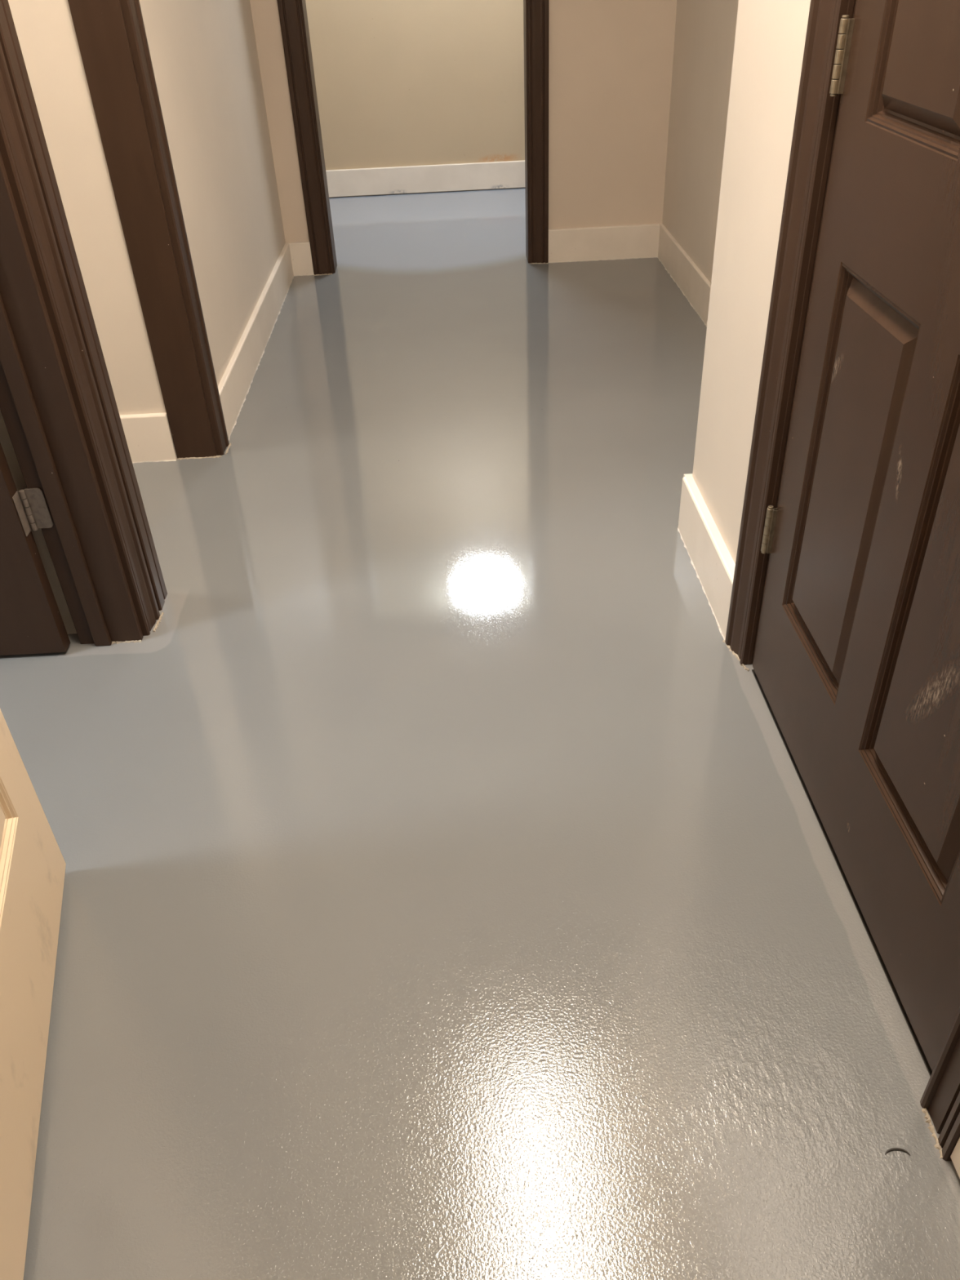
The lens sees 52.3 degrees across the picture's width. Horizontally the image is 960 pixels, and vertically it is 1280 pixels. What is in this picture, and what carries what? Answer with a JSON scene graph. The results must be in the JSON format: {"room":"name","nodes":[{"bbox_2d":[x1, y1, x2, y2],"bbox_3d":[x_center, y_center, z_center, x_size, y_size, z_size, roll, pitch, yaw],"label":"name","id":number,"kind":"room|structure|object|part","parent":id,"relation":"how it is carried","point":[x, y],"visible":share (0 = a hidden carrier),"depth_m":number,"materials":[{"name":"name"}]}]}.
{"room":"hallway","nodes":[
{"label":"hallway","id":0,"kind":"room"},
{"bbox_2d":[0,409,76,634],"bbox_3d":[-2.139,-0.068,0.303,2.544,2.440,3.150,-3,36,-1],"label":"door jamb","id":1,"kind":"structure","parent":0,"point":[5,440],"depth_m":2.10,"materials":[{"name":"brown wood"}]},
{"bbox_2d":[8,0,166,414],"bbox_3d":[-2.075,-1.272,1.967,2.244,2.440,0.950,-3,36,-1],"label":"wall","id":2,"kind":"structure","parent":0,"point":[45,29],"depth_m":2.55,"materials":[{"name":"beige paint"}]},
{"bbox_2d":[119,412,177,462],"bbox_3d":[-1.996,-0.549,2.921,2.144,0.146,0.024,-3,36,-1],"label":"baseboard","id":3,"kind":"structure","parent":2,"relation":"attached to","point":[148,437],"depth_m":2.92,"materials":[{"name":"paint"}]},
{"bbox_2d":[139,0,285,386],"bbox_3d":[-0.952,-2.123,3.071,0.117,2.440,1.956,-3,36,-1],"label":"wall","id":4,"kind":"structure","parent":0,"point":[204,55],"depth_m":3.24,"materials":[{"name":"beige paint"}]},
{"bbox_2d":[217,242,293,440],"bbox_3d":[-0.840,-1.223,3.779,0.023,0.146,1.868,-3,36,-1],"label":"baseboard","id":5,"kind":"structure","parent":4,"relation":"attached to","point":[234,385],"depth_m":3.57,"materials":[{"name":"paint"}]},
{"bbox_2d":[305,0,524,197],"bbox_3d":[-0.271,-3.743,5.270,3.400,2.440,0.102,-3,36,-1],"label":"wall","id":6,"kind":"structure","parent":0,"point":[398,82],"depth_m":5.59,"materials":[{"name":"beige paint"}]},
{"bbox_2d":[325,160,524,196],"bbox_3d":[-0.224,-2.783,5.888,3.200,0.146,0.018,-3,36,-1],"label":"baseboard","id":7,"kind":"structure","parent":6,"relation":"attached to","point":[507,174],"depth_m":5.88,"materials":[{"name":"paint"}]},
{"bbox_2d":[249,0,676,242],"bbox_3d":[-0.069,-2.781,3.925,1.975,2.440,0.122,-3,36,-1],"label":"wall","id":8,"kind":"structure","parent":0,"point":[611,61],"depth_m":4.22,"materials":[{"name":"beige paint"}]},
{"bbox_2d":[288,241,313,275],"bbox_3d":[-0.825,-1.765,4.528,0.096,0.146,0.023,-3,36,-1],"label":"baseboard","id":9,"kind":"structure","parent":8,"relation":"attached to","point":[300,251],"depth_m":4.52,"materials":[{"name":"paint"}]},
{"bbox_2d":[277,0,548,275],"bbox_3d":[-0.272,-2.641,3.999,1.096,2.142,0.157,-3,36,-1],"label":"door frame","id":10,"kind":"structure","parent":8,"relation":"attached to","point":[293,16],"depth_m":4.24,"materials":[{"name":"brown paint"}]},
{"bbox_3d":[-0.771,-2.578,3.945,0.090,2.142,0.024,-3,36,-1],"label":"casing","id":11,"kind":"part","parent":10,"relation":"part of","materials":[{"name":"brown paint"}]},
{"bbox_3d":[0.235,-2.633,3.958,0.086,2.138,0.024,-3,36,-1],"label":"casing","id":12,"kind":"part","parent":10,"relation":"part of","materials":[{"name":"brown paint"}]},
{"bbox_2d":[548,223,659,262],"bbox_3d":[0.573,-1.843,4.544,0.516,0.146,0.023,-3,36,-1],"label":"baseboard","id":13,"kind":"structure","parent":8,"relation":"attached to","point":[633,241],"depth_m":4.54,"materials":[{"name":"paint"}]},
{"bbox_2d":[0,187,959,1279],"bbox_3d":[-0.660,-0.444,2.914,5.600,0.120,8.100,-3,36,-1],"label":"floor","id":14,"kind":"structure","parent":0,"point":[447,895],"depth_m":1.65,"materials":[{"name":"grey paint"}]},
{"bbox_2d":[884,1147,910,1155],"bbox_3d":[0.523,0.642,1.228,0.032,0.003,0.009,0,36,4],"label":"bristles","id":15,"kind":"object","parent":14,"relation":"on","point":[892,1148],"visible":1,"depth_m":1.23},
{"bbox_2d":[662,0,738,283],"bbox_3d":[0.985,-1.062,1.474,0.120,2.440,5.948,-3,36,-1],"label":"wall","id":16,"kind":"structure","parent":0,"point":[704,37],"depth_m":3.79,"materials":[{"name":"beige paint"}]},
{"bbox_2d":[657,223,711,327],"bbox_3d":[0.889,-1.118,3.519,0.019,0.146,2.558,-3,36,-1],"label":"baseboard","id":17,"kind":"structure","parent":16,"relation":"attached to","point":[693,284],"depth_m":4.07,"materials":[{"name":"paint"}]},
{"bbox_2d":[692,0,810,564],"bbox_3d":[0.769,-0.300,0.434,0.421,2.440,3.390,-3,36,-1],"label":"wall","id":18,"kind":"structure","parent":0,"point":[770,39],"depth_m":1.90,"materials":[{"name":"beige paint"}]},
{"bbox_2d":[683,473,692,476],"bbox_3d":[0.725,-0.365,2.487,0.425,0.146,0.018,-3,36,-1],"label":"baseboard","id":19,"kind":"structure","parent":18,"relation":"attached to","point":[688,474],"depth_m":2.44,"materials":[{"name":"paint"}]},
{"bbox_2d":[677,475,735,639],"bbox_3d":[0.528,-0.203,2.275,0.028,0.146,0.498,-3,36,-1],"label":"baseboard","id":20,"kind":"structure","parent":18,"relation":"attached to","point":[713,565],"depth_m":2.25,"materials":[{"name":"paint"}]},
{"bbox_2d":[722,0,959,1160],"bbox_3d":[0.582,-0.544,1.040,0.152,2.139,1.115,-3,36,-1],"label":"door frame","id":21,"kind":"structure","parent":18,"relation":"attached to","point":[817,113],"depth_m":1.59,"materials":[{"name":"brown paint"}]},
{"bbox_3d":[0.503,-0.839,1.455,0.026,2.139,0.087,-3,36,-1],"label":"casing","id":22,"kind":"part","parent":21,"relation":"part of","materials":[{"name":"brown paint"}]},
{"bbox_3d":[0.547,-0.239,0.626,0.025,2.132,0.080,-3,36,-1],"label":"casing","id":23,"kind":"part","parent":21,"relation":"part of","materials":[{"name":"brown paint"}]},
{"bbox_2d":[752,0,959,1071],"bbox_3d":[0.550,-0.504,1.065,0.051,2.011,0.911,-3,36,-1],"label":"door","id":24,"kind":"structure","parent":18,"relation":"in","point":[856,663],"depth_m":1.34,"materials":[{"name":"brown paint"}]},
{"bbox_3d":[0.557,-0.204,1.827,0.032,0.091,0.009,-3,36,-1],"label":"hinge plate","id":25,"kind":"part","parent":24,"relation":"part of","materials":[{"name":"silver metal"}]},
{"bbox_3d":[0.527,-0.824,1.380,0.032,0.091,0.009,-3,36,-1],"label":"hinge plate","id":26,"kind":"part","parent":24,"relation":"part of","materials":[{"name":"silver metal"}]},
{"bbox_3d":[0.568,-0.228,1.505,0.035,0.611,0.289,-3,36,-1],"label":"raised panel","id":27,"kind":"part","parent":24,"relation":"part of","materials":[{"name":"brown paint"}]},
{"bbox_3d":[0.585,0.004,1.183,0.035,0.611,0.294,-3,36,-1],"label":"raised panel","id":28,"kind":"part","parent":24,"relation":"part of","materials":[{"name":"brown paint"}]},
{"bbox_3d":[0.536,-0.895,1.023,0.035,0.668,0.289,-3,36,-1],"label":"raised panel","id":29,"kind":"part","parent":24,"relation":"part of","materials":[{"name":"brown paint"}]},
{"bbox_2d":[950,1137,959,1178],"bbox_3d":[0.626,1.099,0.443,0.020,0.146,1.783,-3,36,-1],"label":"baseboard","id":30,"kind":"structure","parent":18,"relation":"attached to","point":[955,1156],"depth_m":1.19,"materials":[{"name":"paint"}]},
{"bbox_3d":[-0.874,-1.038,1.564,0.117,2.440,1.762,-3,36,-1],"label":"wall","id":31,"kind":"structure","parent":0,"visible":0},
{"bbox_2d":[0,708,66,1279],"bbox_3d":[-0.654,-0.223,0.753,0.035,2.010,0.760,-11,37,-11],"label":"door","id":32,"kind":"structure","parent":31,"relation":"in","point":[33,864],"depth_m":1.33,"materials":[{"name":"beige paint"}]},
{"bbox_3d":[-0.676,0.079,1.162,0.035,0.612,0.230,-11,37,-11],"label":"raised panel","id":33,"kind":"part","parent":32,"relation":"part of","materials":[{"name":"beige paint"}]},
{"bbox_2d":[0,442,70,655],"bbox_3d":[-1.310,-0.783,1.581,0.808,2.020,0.040,-3,36,-1],"label":"door","id":34,"kind":"structure","parent":31,"relation":"in","point":[31,621],"depth_m":2.05,"materials":[{"name":"brown paint"}]},
{"bbox_3d":[-0.927,-0.255,1.978,0.003,0.090,0.028,-3,36,-1],"label":"hinge plate","id":35,"kind":"part","parent":34,"relation":"part of","materials":[{"name":"silver metal"}]},
{"bbox_3d":[-0.899,-0.268,1.995,0.034,0.090,0.004,-3,36,-1],"label":"hinge plate","id":36,"kind":"part","parent":34,"relation":"part of","materials":[{"name":"silver metal"}]},
{"bbox_2d":[0,0,231,646],"bbox_3d":[-0.859,-0.912,1.645,0.169,2.140,1.928,-3,36,-1],"label":"door frame","id":37,"kind":"structure","parent":31,"relation":"attached to","point":[51,407],"depth_m":2.07,"materials":[{"name":"brown paint"}]},
{"bbox_3d":[-0.835,-1.452,2.397,0.027,2.132,0.080,-3,36,-1],"label":"casing","id":38,"kind":"part","parent":37,"relation":"part of","materials":[{"name":"brown paint"}]}
]}

